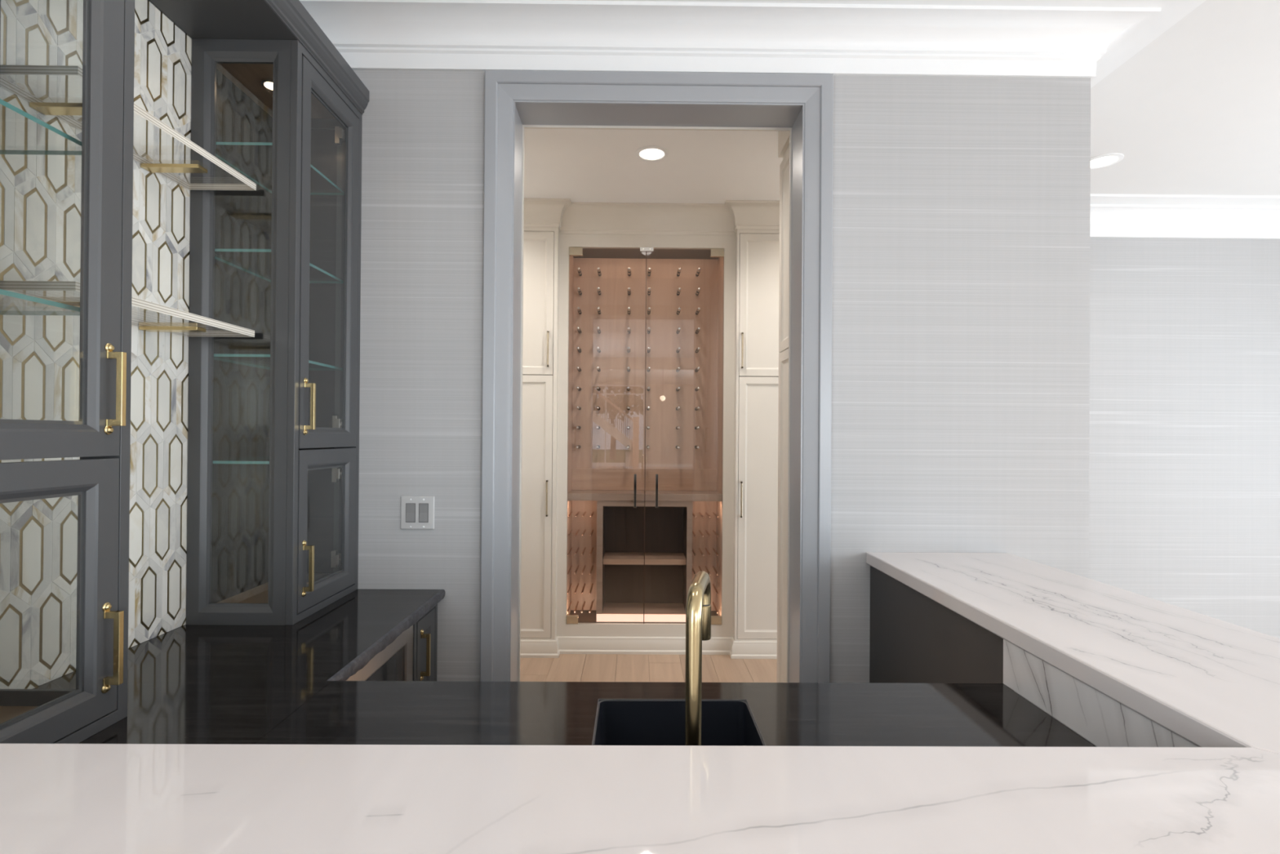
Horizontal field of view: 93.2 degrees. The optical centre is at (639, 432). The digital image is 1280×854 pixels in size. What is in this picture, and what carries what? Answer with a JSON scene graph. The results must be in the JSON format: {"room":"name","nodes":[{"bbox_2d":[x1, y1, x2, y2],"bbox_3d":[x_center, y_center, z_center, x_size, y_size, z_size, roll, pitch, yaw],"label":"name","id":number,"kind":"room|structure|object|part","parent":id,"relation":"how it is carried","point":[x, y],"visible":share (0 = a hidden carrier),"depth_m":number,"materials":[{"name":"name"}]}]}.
{"room":"home bar","nodes":[
{"label":"home bar","id":0,"kind":"room"},
{"bbox_2d":[0,0,191,688],"bbox_3d":[-1.329,-0.004,-0.458,0.155,2.885,5.105,0,0,0],"label":"wall","id":1,"kind":"structure","parent":0,"point":[40,194],"depth_m":1.34,"materials":[{"name":"white tile"}]},
{"bbox_2d":[0,280,254,337],"bbox_3d":[-1.169,-0.275,1.420,0.187,0.028,0.542,0,0,0],"label":"glass shelf","id":2,"kind":"object","parent":1,"relation":"attached to","point":[233,331],"visible":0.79,"depth_m":1.38,"materials":[{"name":"clear glass"}]},
{"bbox_2d":[0,64,256,190],"bbox_3d":[-1.167,-0.685,1.422,0.187,0.028,0.542,0,0,0],"label":"glass shelf","id":3,"kind":"object","parent":1,"relation":"attached to","point":[62,111],"visible":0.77,"depth_m":1.35,"materials":[{"name":"clear glass"}]},
{"bbox_2d":[520,653,777,682],"bbox_3d":[0.647,1.483,-7.627,9.500,0.120,25.050,0,0,0],"label":"floor","id":4,"kind":"structure","parent":0,"point":[567,667],"depth_m":3.76,"materials":[{"name":"brown wood"}]},
{"bbox_2d":[346,625,413,680],"bbox_3d":[-0.977,1.012,1.617,0.604,0.876,0.508,0,0,0],"label":"beverage fridge","id":5,"kind":"object","parent":4,"relation":"on","point":[394,662],"visible":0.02,"depth_m":1.77,"materials":[{"name":"silver"}]},
{"bbox_2d":[413,603,437,680],"bbox_3d":[-0.979,1.012,1.983,0.607,0.879,0.219,0,0,0],"label":"base cabinet","id":6,"kind":"object","parent":4,"relation":"on","point":[425,629],"visible":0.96,"depth_m":1.96,"materials":[{"name":"grey paint"}]},
{"bbox_3d":[-0.716,0.960,1.986,0.010,0.627,0.066,0,0,0],"label":"panel","id":7,"kind":"part","parent":6,"relation":"part of","materials":[{"name":"grey paint"}]},
{"bbox_3d":[-0.687,0.710,1.937,0.028,0.165,0.017,0,0,0],"label":"handle","id":8,"kind":"part","parent":6,"relation":"part of","materials":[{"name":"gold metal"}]},
{"bbox_2d":[520,198,571,657],"bbox_3d":[-0.874,-0.023,4.284,0.826,2.969,0.820,0,0,0],"label":"tall cabinet","id":9,"kind":"object","parent":4,"relation":"on","point":[543,217],"visible":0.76,"depth_m":3.97,"materials":[{"name":"beige paint"}]},
{"bbox_3d":[-0.888,0.479,3.973,0.510,1.611,0.006,0,0,0],"label":"panel","id":10,"kind":"part","parent":9,"relation":"part of","materials":[{"name":"beige paint"}]},
{"bbox_3d":[-0.879,-0.856,3.978,0.510,0.828,0.006,0,0,0],"label":"panel","id":11,"kind":"part","parent":9,"relation":"part of","materials":[{"name":"beige paint"}]},
{"bbox_3d":[-0.888,0.479,3.970,0.620,1.721,0.020,0,0,0],"label":"door","id":12,"kind":"part","parent":9,"relation":"part of","materials":[{"name":"beige paint"}]},
{"bbox_3d":[-0.879,-0.856,3.976,0.620,0.938,0.020,0,0,0],"label":"door","id":13,"kind":"part","parent":9,"relation":"part of","materials":[{"name":"beige paint"}]},
{"bbox_3d":[-0.916,-0.074,3.973,0.738,2.868,0.023,0,0,0],"label":"frame","id":14,"kind":"part","parent":9,"relation":"part of","materials":[{"name":"beige paint"}]},
{"bbox_3d":[-0.606,0.425,3.945,0.011,0.235,0.034,0,0,0],"label":"handle","id":15,"kind":"part","parent":9,"relation":"part of","materials":[{"name":"beige metal"}]},
{"bbox_3d":[-0.862,-1.430,3.960,0.826,0.157,0.160,0,0,0],"label":"cornice","id":16,"kind":"part","parent":9,"relation":"part of","materials":[{"name":"beige paint"}]},
{"bbox_3d":[-0.599,-0.549,3.949,0.011,0.233,0.034,0,0,0],"label":"handle","id":17,"kind":"part","parent":9,"relation":"part of","materials":[{"name":"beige metal"}]},
{"bbox_2d":[0,551,1279,853],"bbox_3d":[0.160,0.931,1.200,2.260,1.050,1.804,0,0,0],"label":"countertop","id":18,"kind":"structure","parent":4,"relation":"on","point":[1180,707],"depth_m":0.70,"materials":[{"name":"white stone"}]},
{"bbox_3d":[0.808,0.958,1.716,0.013,1.010,0.782,0,0,0],"label":"support panel","id":19,"kind":"part","parent":18,"relation":"part of","materials":[{"name":"grey paint"}]},
{"bbox_2d":[556,202,735,654],"bbox_3d":[0.040,-0.017,4.155,1.178,2.969,0.430,0,0,0],"label":"wine cabinet","id":20,"kind":"object","parent":4,"relation":"on","point":[646,321],"visible":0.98,"depth_m":4.33,"materials":[{"name":"beige paint"}]},
{"bbox_3d":[-0.495,0.040,4.207,0.020,2.629,0.280,0,0,0],"label":"panel","id":21,"kind":"part","parent":20,"relation":"part of","materials":[{"name":"brown wood"}]},
{"bbox_3d":[-0.225,0.016,4.047,0.513,2.513,0.010,0,0,0],"label":"glass door","id":22,"kind":"part","parent":20,"relation":"part of","materials":[{"name":"brown"}]},
{"bbox_3d":[-0.032,0.382,4.014,0.017,0.222,0.056,0,0,0],"label":"handle","id":23,"kind":"part","parent":20,"relation":"part of","materials":[{"name":"black metal"}]},
{"bbox_3d":[0.026,1.291,4.205,1.040,0.034,0.280,0,0,0],"label":"floor panel","id":24,"kind":"part","parent":20,"relation":"part of","materials":[{"name":"brown wood"}]},
{"bbox_2d":[567,489,721,501],"bbox_3d":[0.032,0.434,4.212,1.040,0.048,0.274,0,0,0],"label":"countertop","id":25,"kind":"structure","parent":20,"relation":"on","point":[574,495],"depth_m":4.08,"materials":[{"name":"brown wood"}]},
{"bbox_2d":[603,552,686,564],"bbox_3d":[0.030,0.874,4.216,0.564,0.037,0.235,0,0,0],"label":"box shelf","id":26,"kind":"object","parent":20,"relation":"attached to","point":[609,558],"depth_m":4.11,"materials":[{"name":"brown wood"}]},
{"bbox_3d":[0.039,-0.067,4.361,1.176,2.850,0.020,0,0,0],"label":"panel","id":27,"kind":"part","parent":20,"relation":"part of","materials":[{"name":"brown wood"}]},
{"bbox_3d":[0.044,-1.269,4.216,1.040,0.024,0.280,0,0,0],"label":"roof panel","id":28,"kind":"part","parent":20,"relation":"part of","materials":[{"name":"brown wood"}]},
{"bbox_3d":[0.045,-1.230,4.044,0.090,0.024,0.010,0,0,0],"label":"latch plate","id":29,"kind":"part","parent":20,"relation":"part of","materials":[{"name":"white paint"}]},
{"bbox_3d":[0.051,-1.415,4.006,1.170,0.174,0.120,0,0,0],"label":"cornice","id":30,"kind":"part","parent":20,"relation":"part of","materials":[{"name":"beige paint"}]},
{"bbox_3d":[0.111,0.383,4.015,0.017,0.222,0.056,0,0,0],"label":"handle","id":31,"kind":"part","parent":20,"relation":"part of","materials":[{"name":"black metal"}]},
{"bbox_3d":[0.295,0.019,4.051,0.516,2.513,0.010,0,0,0],"label":"glass door","id":32,"kind":"part","parent":20,"relation":"part of","materials":[{"name":"brown"}]},
{"bbox_3d":[0.565,0.047,4.215,0.020,2.629,0.280,0,0,0],"label":"panel","id":33,"kind":"part","parent":20,"relation":"part of","materials":[{"name":"brown wood"}]},
{"bbox_2d":[724,200,779,658],"bbox_3d":[0.981,-0.010,4.298,0.882,2.969,0.820,0,0,0],"label":"tall cabinet","id":34,"kind":"object","parent":4,"relation":"on","point":[756,222],"visible":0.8,"depth_m":3.98,"materials":[{"name":"beige paint"}]},
{"bbox_3d":[0.662,0.434,3.955,0.011,0.235,0.034,0,0,0],"label":"handle","id":35,"kind":"part","parent":34,"relation":"part of","materials":[{"name":"silver metal"}]},
{"bbox_3d":[0.669,-0.540,3.959,0.011,0.233,0.034,0,0,0],"label":"handle","id":36,"kind":"part","parent":34,"relation":"part of","materials":[{"name":"silver metal"}]},
{"bbox_3d":[0.993,-1.417,3.974,0.882,0.157,0.160,0,0,0],"label":"cornice","id":37,"kind":"part","parent":34,"relation":"part of","materials":[{"name":"beige paint"}]},
{"bbox_3d":[0.956,0.492,3.984,0.620,1.721,0.020,0,0,0],"label":"door","id":38,"kind":"part","parent":34,"relation":"part of","materials":[{"name":"beige paint"}]},
{"bbox_3d":[0.965,-0.843,3.989,0.620,0.938,0.020,0,0,0],"label":"door","id":39,"kind":"part","parent":34,"relation":"part of","materials":[{"name":"beige paint"}]},
{"bbox_3d":[0.956,0.492,3.987,0.510,1.611,0.006,0,0,0],"label":"panel","id":40,"kind":"part","parent":34,"relation":"part of","materials":[{"name":"beige paint"}]},
{"bbox_3d":[0.965,-0.843,3.992,0.510,0.828,0.006,0,0,0],"label":"panel","id":41,"kind":"part","parent":34,"relation":"part of","materials":[{"name":"beige paint"}]},
{"bbox_2d":[777,131,789,682],"bbox_3d":[1.042,-0.016,2.648,0.790,2.969,0.730,0,0,0],"label":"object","id":42,"kind":"object","parent":4,"relation":"on","point":[783,136],"visible":0.05,"depth_m":2.91,"materials":[{"name":"beige paint"}]},
{"bbox_3d":[0.688,0.477,2.633,0.020,1.736,0.670,0,0,0],"label":"door","id":43,"kind":"part","parent":42,"relation":"part of","materials":[{"name":"beige paint"}]},
{"bbox_3d":[1.065,-1.437,2.654,0.745,0.127,0.730,0,0,0],"label":"cornice","id":44,"kind":"part","parent":42,"relation":"part of","materials":[{"name":"beige paint"}]},
{"bbox_3d":[0.698,-0.858,2.639,0.020,0.923,0.670,0,0,0],"label":"door","id":45,"kind":"part","parent":42,"relation":"part of","materials":[{"name":"beige paint"}]},
{"bbox_3d":[0.691,0.477,2.633,0.006,1.626,0.560,0,0,0],"label":"panel","id":46,"kind":"part","parent":42,"relation":"part of","materials":[{"name":"beige paint"}]},
{"bbox_3d":[0.701,-0.858,2.639,0.006,0.813,0.560,0,0,0],"label":"panel","id":47,"kind":"part","parent":42,"relation":"part of","materials":[{"name":"beige paint"}]},
{"bbox_3d":[-0.239,1.016,0.928,2.063,0.872,0.808,0,0,0],"label":"cabinet","id":48,"kind":"object","parent":4,"relation":"on","visible":0},
{"bbox_2d":[32,588,1096,746],"bbox_3d":[-0.238,0.562,1.258,2.068,0.040,1.685,0,0,0],"label":"countertop","id":49,"kind":"structure","parent":48,"relation":"on","point":[187,683],"depth_m":1.22,"materials":[{"name":"black stone"}]},
{"bbox_2d":[0,0,134,743],"bbox_3d":[-1.096,-0.288,0.947,0.328,1.644,0.400,0,0,0],"label":"display cabinet","id":50,"kind":"object","parent":49,"relation":"on","point":[100,437],"visible":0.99,"depth_m":1.08,"materials":[{"name":"grey paint"}]},
{"bbox_3d":[-1.126,0.520,0.943,0.274,0.028,0.358,0,0,0],"label":"floor panel","id":51,"kind":"part","parent":50,"relation":"part of","materials":[{"name":"brown wood"}]},
{"bbox_2d":[0,288,79,315],"bbox_3d":[-1.132,-0.224,0.946,0.246,0.008,0.356,0,0,0],"label":"shelf","id":52,"kind":"object","parent":50,"relation":"attached to","point":[77,309],"depth_m":1.08,"materials":[{"name":"clear glass"}]},
{"bbox_2d":[0,98,81,155],"bbox_3d":[-1.130,-0.523,0.947,0.246,0.008,0.356,0,0,0],"label":"shelf","id":53,"kind":"object","parent":50,"relation":"attached to","point":[2,152],"depth_m":1.08,"materials":[{"name":"clear glass"}]},
{"bbox_3d":[-0.974,0.278,0.945,0.019,0.464,0.349,0,0,0],"label":"door","id":54,"kind":"part","parent":50,"relation":"part of","materials":[{"name":"grey paint"}]},
{"bbox_3d":[-0.969,-0.521,0.948,0.019,1.122,0.349,0,0,0],"label":"door","id":55,"kind":"part","parent":50,"relation":"part of","materials":[{"name":"grey paint"}]},
{"bbox_3d":[-0.972,-0.287,0.947,0.020,1.644,0.400,0,0,0],"label":"frame","id":56,"kind":"part","parent":50,"relation":"part of","materials":[{"name":"grey paint"}]},
{"bbox_3d":[-0.953,0.388,1.094,0.028,0.163,0.017,0,0,0],"label":"handle","id":57,"kind":"part","parent":50,"relation":"part of","materials":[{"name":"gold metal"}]},
{"bbox_3d":[-0.949,-0.080,1.096,0.028,0.166,0.017,0,0,0],"label":"handle","id":58,"kind":"part","parent":50,"relation":"part of","materials":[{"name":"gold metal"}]},
{"bbox_2d":[186,38,362,625],"bbox_3d":[-1.103,-0.284,1.896,0.328,1.644,0.400,0,0,0],"label":"display cabinet","id":59,"kind":"object","parent":49,"relation":"on","point":[273,418],"visible":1,"depth_m":1.84,"materials":[{"name":"grey paint"}]},
{"bbox_3d":[-1.126,-0.285,1.706,0.276,1.644,0.020,0,0,0],"label":"frame","id":60,"kind":"part","parent":59,"relation":"part of","materials":[{"name":"grey paint"}]},
{"bbox_2d":[213,456,269,463],"bbox_3d":[-1.141,0.084,1.895,0.246,0.008,0.356,0,0,0],"label":"shelf","id":61,"kind":"object","parent":59,"relation":"attached to","point":[216,460],"depth_m":1.78,"materials":[{"name":"clear glass"}]},
{"bbox_3d":[-1.266,-0.285,1.895,0.002,1.644,0.358,0,0,0],"label":"panel","id":62,"kind":"part","parent":59,"relation":"part of","materials":[{"name":"clear glass"}]},
{"bbox_2d":[149,0,368,115],"bbox_3d":[-1.095,-1.151,1.273,0.320,0.084,1.654,0,0,0],"label":"crown molding","id":63,"kind":"structure","parent":59,"relation":"on","point":[266,20],"depth_m":1.66,"materials":[{"name":"grey paint"}]},
{"bbox_3d":[-0.947,-1.150,1.274,0.024,0.082,1.654,0,0,0],"label":"moulding","id":64,"kind":"part","parent":63,"relation":"part of","materials":[{"name":"grey paint"}]},
{"bbox_3d":[-1.133,0.524,1.893,0.274,0.028,0.358,0,0,0],"label":"floor panel","id":65,"kind":"part","parent":59,"relation":"part of","materials":[{"name":"brown wood"}]},
{"bbox_2d":[261,77,272,90],"bbox_3d":[-1.137,-1.077,1.869,0.059,0.010,0.059,0,0,-9],"label":"puck light","id":66,"kind":"object","parent":59,"relation":"attached to","point":[266,82],"depth_m":1.85,"materials":[{"name":"white"}]},
{"bbox_3d":[-1.122,-1.094,1.900,0.274,0.024,0.358,0,0,0],"label":"roof panel","id":67,"kind":"part","parent":59,"relation":"part of","materials":[{"name":"brown wood"}]},
{"bbox_2d":[213,353,342,370],"bbox_3d":[-1.139,-0.220,1.896,0.246,0.008,0.356,0,0,0],"label":"shelf","id":68,"kind":"object","parent":59,"relation":"attached to","point":[240,362],"depth_m":1.86,"materials":[{"name":"clear glass"}]},
{"bbox_2d":[214,248,343,283],"bbox_3d":[-1.137,-0.519,1.897,0.246,0.008,0.356,0,0,0],"label":"shelf","id":69,"kind":"object","parent":59,"relation":"attached to","point":[224,261],"depth_m":1.92,"materials":[{"name":"clear glass"}]},
{"bbox_2d":[215,142,344,195],"bbox_3d":[-1.135,-0.823,1.898,0.246,0.008,0.356,0,0,0],"label":"shelf","id":70,"kind":"object","parent":59,"relation":"attached to","point":[261,185],"depth_m":1.94,"materials":[{"name":"clear glass"}]},
{"bbox_3d":[-0.957,0.391,1.746,0.028,0.163,0.017,0,0,0],"label":"handle","id":71,"kind":"part","parent":59,"relation":"part of","materials":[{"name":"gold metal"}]},
{"bbox_3d":[-0.954,-0.077,1.748,0.028,0.166,0.017,0,0,0],"label":"handle","id":72,"kind":"part","parent":59,"relation":"part of","materials":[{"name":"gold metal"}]},
{"bbox_3d":[-1.129,-0.283,2.092,0.274,1.644,0.007,0,0,0],"label":"panel","id":73,"kind":"part","parent":59,"relation":"part of","materials":[{"name":"clear glass"}]},
{"bbox_3d":[-0.979,-0.283,1.897,0.020,1.644,0.400,0,0,0],"label":"frame","id":74,"kind":"part","parent":59,"relation":"part of","materials":[{"name":"grey paint"}]},
{"bbox_3d":[-0.982,0.282,1.895,0.019,0.464,0.349,0,0,0],"label":"door","id":75,"kind":"part","parent":59,"relation":"part of","materials":[{"name":"grey paint"}]},
{"bbox_3d":[-1.129,-0.283,2.086,0.276,1.644,0.020,0,0,0],"label":"frame","id":76,"kind":"part","parent":59,"relation":"part of","materials":[{"name":"grey paint"}]},
{"bbox_3d":[-0.976,-0.517,1.898,0.019,1.122,0.349,0,0,0],"label":"door","id":77,"kind":"part","parent":59,"relation":"part of","materials":[{"name":"grey paint"}]},
{"bbox_2d":[591,698,766,746],"bbox_3d":[0.067,0.647,1.088,0.303,0.208,0.291,0,0,0],"label":"sink","id":78,"kind":"object","parent":49,"relation":"in","point":[618,722],"visible":0.25,"depth_m":1.23,"materials":[{"name":"black stone"}]},
{"bbox_2d":[684,570,711,745],"bbox_3d":[0.088,0.382,0.924,0.108,0.320,0.169,0,0,-18],"label":"faucet","id":79,"kind":"object","parent":49,"relation":"on","point":[698,611],"visible":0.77,"depth_m":0.86,"materials":[{"name":"gold metal"}]},
{"bbox_2d":[524,128,782,203],"bbox_3d":[0.088,-1.554,3.585,2.729,0.100,2.645,0,0,0],"label":"ceiling","id":80,"kind":"structure","parent":0,"point":[578,165],"depth_m":3.42,"materials":[{"name":"paint"}]},
{"bbox_2d":[635,145,668,161],"bbox_3d":[0.064,-1.503,3.257,0.178,0.006,0.178,0,0,0],"label":"recessed light","id":81,"kind":"object","parent":80,"relation":"in","point":[650,153],"visible":1,"depth_m":3.25,"materials":[{"name":"white paint"}]},
{"bbox_2d":[352,69,1090,683],"bbox_3d":[0.073,0.017,2.181,2.999,2.885,0.150,0,0,0],"label":"wall","id":82,"kind":"structure","parent":0,"point":[962,205],"depth_m":2.11,"materials":[{"name":"grey paint"}]},
{"bbox_2d":[400,496,434,529],"bbox_3d":[-0.770,0.276,2.093,0.116,0.115,0.010,0,0,0],"label":"light switch","id":83,"kind":"object","parent":82,"relation":"attached to","point":[416,512],"visible":1,"depth_m":2.09,"materials":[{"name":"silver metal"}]},
{"bbox_3d":[-0.793,0.276,2.094,0.033,0.066,0.007,0,0,0],"label":"rocker frame","id":84,"kind":"part","parent":83,"relation":"part of","materials":[{"name":"grey plastic"}]},
{"bbox_3d":[-0.749,0.276,2.095,0.033,0.066,0.007,0,0,0],"label":"rocker frame","id":85,"kind":"part","parent":83,"relation":"part of","materials":[{"name":"grey plastic"}]},
{"bbox_2d":[480,70,833,682],"bbox_3d":[0.057,0.107,2.185,1.202,2.704,0.218,0,0,0],"label":"trim","id":86,"kind":"structure","parent":82,"relation":"attached to","point":[800,104],"depth_m":2.09,"materials":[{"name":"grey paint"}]},
{"bbox_2d":[298,0,1279,239],"bbox_3d":[1.958,-1.325,2.833,6.460,0.169,1.915,0,0,0],"label":"trim","id":87,"kind":"structure","parent":82,"relation":"attached to","point":[1091,39],"depth_m":2.08,"materials":[{"name":"white paint"}]},
{"bbox_2d":[1013,690,1097,746],"bbox_3d":[0.094,0.951,1.219,2.020,1.010,1.765,0,0,0],"label":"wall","id":88,"kind":"structure","parent":0,"point":[1014,691],"depth_m":1.19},
{"bbox_2d":[1088,236,1279,638],"bbox_3d":[3.440,0.048,3.871,3.761,2.885,0.150,0,0,0],"label":"wall","id":89,"kind":"structure","parent":0,"point":[1184,425],"depth_m":3.80,"materials":[{"name":"white paint"}]},
{"bbox_2d":[1090,0,1279,195],"bbox_3d":[1.977,-1.494,0.481,6.760,0.150,6.920,0,0,0],"label":"ceiling","id":90,"kind":"structure","parent":0,"point":[1195,111],"depth_m":2.64,"materials":[{"name":"white paint"}]},
{"bbox_2d":[1090,152,1124,168],"bbox_3d":[2.386,-1.402,3.124,0.178,0.006,0.178,0,0,0],"label":"recessed light","id":91,"kind":"object","parent":90,"relation":"in","point":[1101,161],"visible":0.81,"depth_m":3.11,"materials":[{"name":"white paint"}]}
]}

